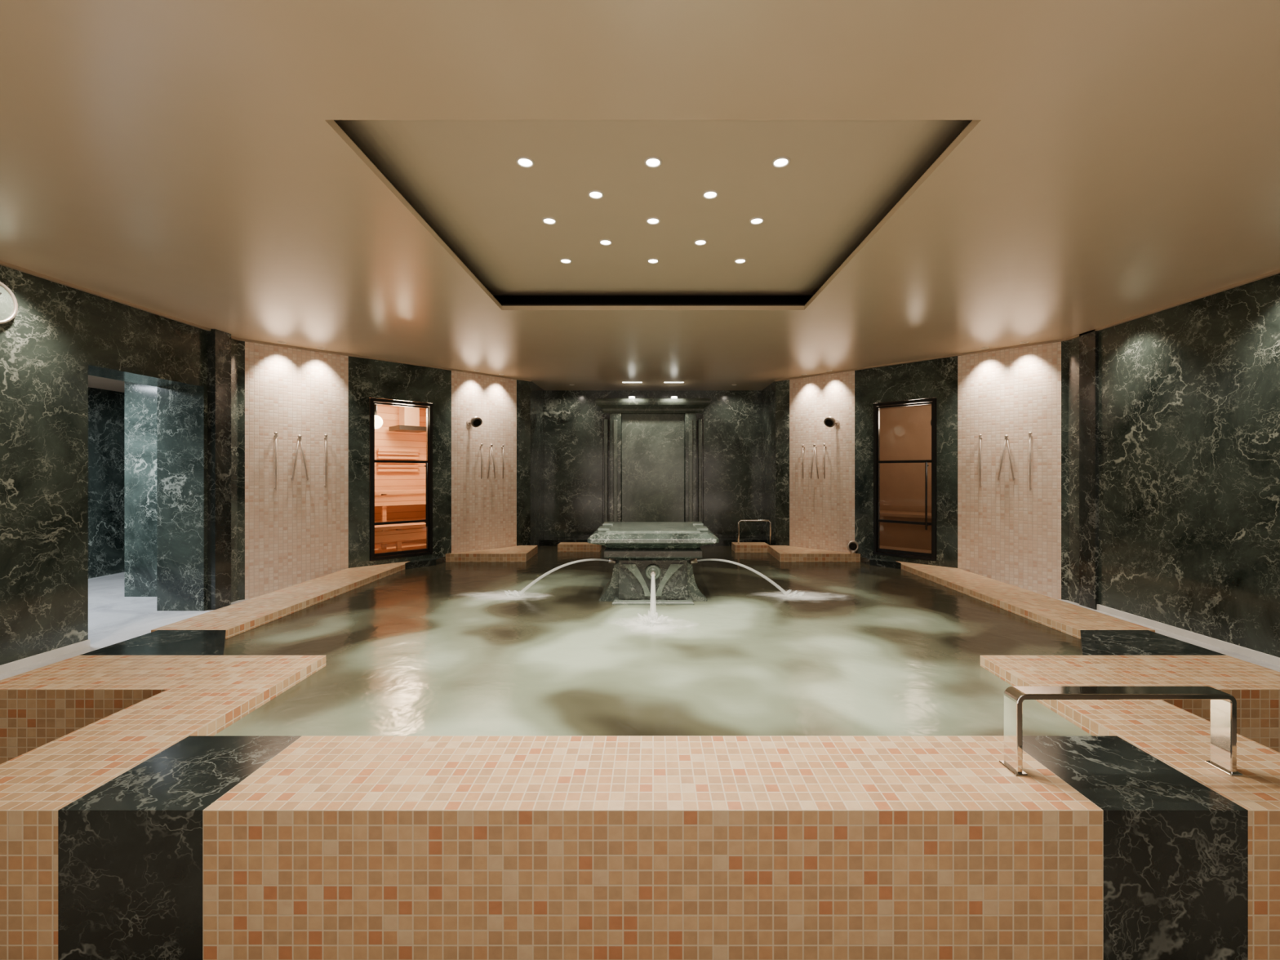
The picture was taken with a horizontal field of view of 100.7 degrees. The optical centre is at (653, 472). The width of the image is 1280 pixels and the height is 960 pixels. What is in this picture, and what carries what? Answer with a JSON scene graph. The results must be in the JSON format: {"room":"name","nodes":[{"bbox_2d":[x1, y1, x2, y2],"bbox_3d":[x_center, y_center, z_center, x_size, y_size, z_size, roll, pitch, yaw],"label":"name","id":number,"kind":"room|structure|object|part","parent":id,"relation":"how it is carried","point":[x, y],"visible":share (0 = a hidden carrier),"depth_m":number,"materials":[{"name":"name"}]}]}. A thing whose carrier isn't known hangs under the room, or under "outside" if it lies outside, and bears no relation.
{"room":"spa","nodes":[
{"label":"spa","id":0,"kind":"room"},
{"bbox_2d":[0,265,237,665],"bbox_3d":[-4.205,0.250,1.300,0.490,3.100,7.800,0,0,0],"label":"wall","id":1,"kind":"structure","parent":0,"point":[59,335],"depth_m":3.74,"materials":[{"name":"green stone"}]},
{"bbox_2d":[0,281,17,324],"bbox_3d":[-4.010,-1.040,3.200,0.040,0.278,0.278,0,0,0],"label":"wall clock","id":2,"kind":"object","parent":1,"relation":"attached to","point":[8,301],"visible":1,"depth_m":3.29,"materials":[{"name":"white plastic"}]},
{"bbox_2d":[0,639,90,674],"bbox_3d":[-4.022,1.215,3.178,0.015,0.050,1.215,0,0,0],"label":"baseboard","id":3,"kind":"structure","parent":1,"relation":"attached to","point":[8,667],"depth_m":3.50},
{"bbox_2d":[88,374,156,596],"bbox_3d":[-5.575,0.070,4.650,2.250,2.340,4.300,0,0,0],"label":"wall","id":4,"kind":"structure","parent":0,"point":[122,415],"depth_m":6.05,"materials":[{"name":"green stone"}]},
{"bbox_2d":[88,572,156,630],"bbox_3d":[-5.525,1.290,4.650,2.150,0.100,4.100,0,0,0],"label":"floor","id":5,"kind":"structure","parent":0,"point":[108,604],"depth_m":5.05,"materials":[{"name":"stone"}]},
{"bbox_2d":[374,404,382,428],"bbox_3d":[-3.402,-0.744,6.498,0.170,0.412,0.167,0,0,0],"label":"globe lamp","id":6,"kind":"object","parent":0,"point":[378,420],"visible":0.48,"depth_m":6.47,"materials":[{"name":"white glass"}]},
{"bbox_2d":[237,340,530,599],"bbox_3d":[-2.947,0.200,6.346,0.140,3.000,3.324,0,0,45],"label":"wall","id":7,"kind":"structure","parent":0,"point":[304,530],"depth_m":5.81,"materials":[{"name":"beige tile"}]},
{"bbox_2d":[369,397,432,560],"bbox_3d":[-2.950,0.075,6.244,0.121,1.840,0.707,0,0,45],"label":"door","id":8,"kind":"structure","parent":7,"relation":"in","point":[428,521],"depth_m":6.27,"materials":[{"name":"black metal"}]},
{"bbox_2d":[466,416,482,427],"bbox_3d":[-2.281,-0.645,6.750,0.243,0.142,0.140,0,0,43],"label":"shower head","id":9,"kind":"object","parent":7,"relation":"attached to","point":[476,421],"visible":1,"depth_m":6.69},
{"bbox_2d":[374,404,426,553],"bbox_3d":[-3.494,0.050,6.939,1.450,2.100,1.900,0,0,45],"label":"wall","id":10,"kind":"structure","parent":0,"point":[384,438],"depth_m":7.68,"materials":[{"name":"brown wood"}]},
{"bbox_2d":[374,448,426,551],"bbox_3d":[-3.554,0.340,6.999,1.080,1.360,1.760,0,0,45],"label":"bench","id":11,"kind":"object","parent":10,"relation":"on","point":[384,500],"visible":0.38,"depth_m":7.04,"materials":[{"name":"brown wood"}]},
{"bbox_3d":[-3.661,-0.180,7.631,0.040,0.320,0.550,0,0,45],"label":"backrest","id":12,"kind":"part","parent":11,"relation":"part of","materials":[{"name":"brown wood"}]},
{"bbox_2d":[388,406,426,432],"bbox_3d":[-3.408,-0.760,7.417,0.400,0.360,0.400,0,0,45],"label":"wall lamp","id":13,"kind":"object","parent":10,"relation":"in","point":[409,417],"visible":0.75,"depth_m":7.33,"materials":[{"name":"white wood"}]},
{"bbox_2d":[530,381,544,546],"bbox_3d":[-1.775,0.200,7.940,0.110,3.000,0.920,0,0,0],"label":"wall","id":14,"kind":"structure","parent":0,"point":[537,393],"depth_m":7.92,"materials":[{"name":"green stone"}]},
{"bbox_2d":[0,0,1279,390],"bbox_3d":[0.000,-1.500,2.900,9.200,0.400,11.400,0,0,0],"label":"ceiling","id":15,"kind":"structure","parent":0,"point":[190,161],"depth_m":2.39,"materials":[{"name":"beige paint"}]},
{"bbox_2d":[333,120,972,306],"bbox_3d":[0.000,-1.488,3.165,3.500,0.305,3.430,0,0,0],"label":"trim","id":16,"kind":"structure","parent":15,"relation":"attached to","point":[504,300],"depth_m":4.86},
{"bbox_2d":[622,382,684,398],"bbox_3d":[0.000,-1.194,7.712,0.880,0.213,0.184,0,0,0],"label":"lamps","id":17,"kind":"object","parent":15,"relation":"attached to","point":[631,397],"visible":1,"depth_m":7.62,"materials":[{"name":"white"}]},
{"bbox_2d":[0,598,1279,679],"bbox_3d":[0.000,1.530,2.900,8.060,0.580,11.000,0,0,0],"label":"floor","id":18,"kind":"structure","parent":0,"point":[8,674],"depth_m":3.77,"materials":[{"name":"tile"}]},
{"bbox_2d":[0,542,1279,959],"bbox_3d":[0.000,1.355,4.850,6.700,0.690,6.400,0,0,0],"label":"pool","id":19,"kind":"object","parent":18,"relation":"on","point":[397,761],"visible":0.96,"depth_m":1.80,"materials":[{"name":"liquid"}]},
{"bbox_2d":[477,592,524,599],"bbox_3d":[-1.119,0.953,4.770,1.441,0.344,0.560,0,0,0],"label":"water splash","id":20,"kind":"object","parent":19,"relation":"on","point":[499,596],"visible":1,"depth_m":4.75,"materials":[{"name":"white liquid"}]},
{"bbox_2d":[625,617,675,631],"bbox_3d":[0.011,0.983,3.872,0.763,0.294,0.791,0,0,43],"label":"water jet","id":21,"kind":"object","parent":19,"relation":"on","point":[651,624],"visible":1,"depth_m":3.86,"materials":[{"name":"white liquid"}]},
{"bbox_2d":[586,521,719,604],"bbox_3d":[0.000,0.988,4.820,1.070,1.025,1.070,0,0,0],"label":"fountain","id":22,"kind":"object","parent":19,"relation":"on","point":[653,565],"visible":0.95,"depth_m":4.47,"materials":[{"name":"green stone"}]},
{"bbox_2d":[539,537,766,546],"bbox_3d":[0.000,1.210,8.223,3.440,0.380,0.345,0,0,0],"label":"bench","id":23,"kind":"object","parent":19,"relation":"in","point":[545,541],"visible":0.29,"depth_m":8.05,"materials":[{"name":"beige stone"}]},
{"bbox_2d":[602,413,703,524],"bbox_3d":[0.000,0.055,8.088,1.560,1.910,0.615,0,0,0],"label":"wall panel","id":24,"kind":"object","parent":23,"relation":"on","point":[653,464],"visible":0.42,"depth_m":7.90,"materials":[{"name":"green stone"}]},
{"bbox_2d":[737,520,771,543],"bbox_3d":[1.425,0.830,7.450,0.472,0.341,0.022,0,0,0],"label":"grab rail","id":25,"kind":"object","parent":19,"relation":"on","point":[740,520],"visible":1,"depth_m":7.44,"materials":[{"name":"silver metal"}]},
{"bbox_2d":[774,592,826,599],"bbox_3d":[1.119,0.953,4.770,1.441,0.344,0.560,0,0,0],"label":"water jet","id":26,"kind":"object","parent":19,"relation":"on","point":[803,596],"visible":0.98,"depth_m":4.75,"materials":[{"name":"white liquid"}]},
{"bbox_2d":[847,540,858,553],"bbox_3d":[2.500,0.931,6.640,0.145,0.158,0.059,0,0,0],"label":"spout","id":27,"kind":"object","parent":19,"relation":"on","point":[851,545],"visible":1,"depth_m":6.63,"materials":[{"name":"silver metal"}]},
{"bbox_2d":[999,686,1243,775],"bbox_3d":[1.647,0.909,1.880,0.789,0.279,0.090,0,0,0],"label":"pool handrail","id":28,"kind":"object","parent":19,"relation":"on","point":[1223,704],"visible":1,"depth_m":1.86,"materials":[{"name":"silver metal"}]},
{"bbox_2d":[544,390,761,537],"bbox_3d":[0.000,0.200,8.475,4.000,3.000,0.150,0,0,0],"label":"wall","id":29,"kind":"structure","parent":0,"point":[573,420],"depth_m":8.40,"materials":[{"name":"green stone"}]},
{"bbox_2d":[595,398,711,415],"bbox_3d":[0.000,-0.983,8.050,1.680,0.205,0.690,0,0,0],"label":"crown molding","id":30,"kind":"structure","parent":29,"relation":"attached to","point":[623,406],"depth_m":7.75,"materials":[{"name":"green stone"}]},
{"bbox_2d":[761,381,775,545],"bbox_3d":[1.775,0.200,7.940,0.110,3.000,0.920,0,0,0],"label":"wall","id":31,"kind":"structure","parent":0,"point":[768,393],"depth_m":7.92,"materials":[{"name":"green stone"}]},
{"bbox_2d":[880,404,931,553],"bbox_3d":[3.494,0.050,6.939,1.450,2.100,1.900,0,0,-45],"label":"wall","id":32,"kind":"structure","parent":0,"point":[905,432],"depth_m":7.71,"materials":[{"name":"brown wood"}]},
{"bbox_2d":[880,510,931,550],"bbox_3d":[3.739,0.790,7.181,0.540,0.460,1.760,0,0,-45],"label":"wooden bench","id":33,"kind":"object","parent":32,"relation":"in","point":[893,535],"visible":0.19,"depth_m":7.20,"materials":[{"name":"brown wood"}]},
{"bbox_2d":[775,340,1068,599],"bbox_3d":[2.947,0.200,6.346,0.140,3.000,3.324,0,0,-45],"label":"wall","id":34,"kind":"structure","parent":0,"point":[1002,530],"depth_m":5.79,"materials":[{"name":"beige tile"}]},
{"bbox_2d":[801,443,826,479],"bbox_3d":[2.133,-0.149,7.036,0.050,0.460,0.340,0,0,-45],"label":"handheld shower wand","id":35,"kind":"object","parent":34,"relation":"attached to","point":[802,445],"visible":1,"depth_m":7.00,"materials":[{"name":"silver metal"}]},
{"bbox_2d":[823,416,839,427],"bbox_3d":[2.281,-0.645,6.750,0.243,0.142,0.140,0,0,-43],"label":"shower head","id":36,"kind":"object","parent":34,"relation":"attached to","point":[829,421],"visible":1,"depth_m":6.69},
{"bbox_2d":[873,397,936,560],"bbox_3d":[2.950,0.075,6.244,0.121,1.840,0.707,0,0,-45],"label":"door","id":37,"kind":"structure","parent":34,"relation":"in","point":[877,550],"depth_m":6.25,"materials":[{"name":"black metal"}]},
{"bbox_2d":[978,431,1031,490],"bbox_3d":[3.647,-0.115,5.502,0.051,0.590,0.472,0,0,-45],"label":"handheld shower wand","id":38,"kind":"object","parent":34,"relation":"attached to","point":[1006,438],"visible":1,"depth_m":5.47,"materials":[{"name":"silver metal"}]},
{"bbox_2d":[1068,273,1279,657],"bbox_3d":[4.225,0.250,1.300,0.450,3.100,7.800,0,0,0],"label":"wall","id":39,"kind":"structure","parent":0,"point":[1174,413],"depth_m":4.01,"materials":[{"name":"green stone"}]},
{"bbox_2d":[0,260,1279,382],"bbox_3d":[0.000,-1.291,2.440,8.060,0.018,10.080,0,0,0],"label":"trim","id":40,"kind":"structure","parent":39,"relation":"attached to","point":[2,263],"depth_m":4.65,"materials":[{"name":"paint"}]},
{"bbox_2d":[1097,604,1279,666],"bbox_3d":[4.022,1.215,3.685,0.015,0.050,2.230,0,0,0],"label":"baseboard","id":41,"kind":"structure","parent":39,"relation":"attached to","point":[1262,656],"depth_m":3.92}
]}

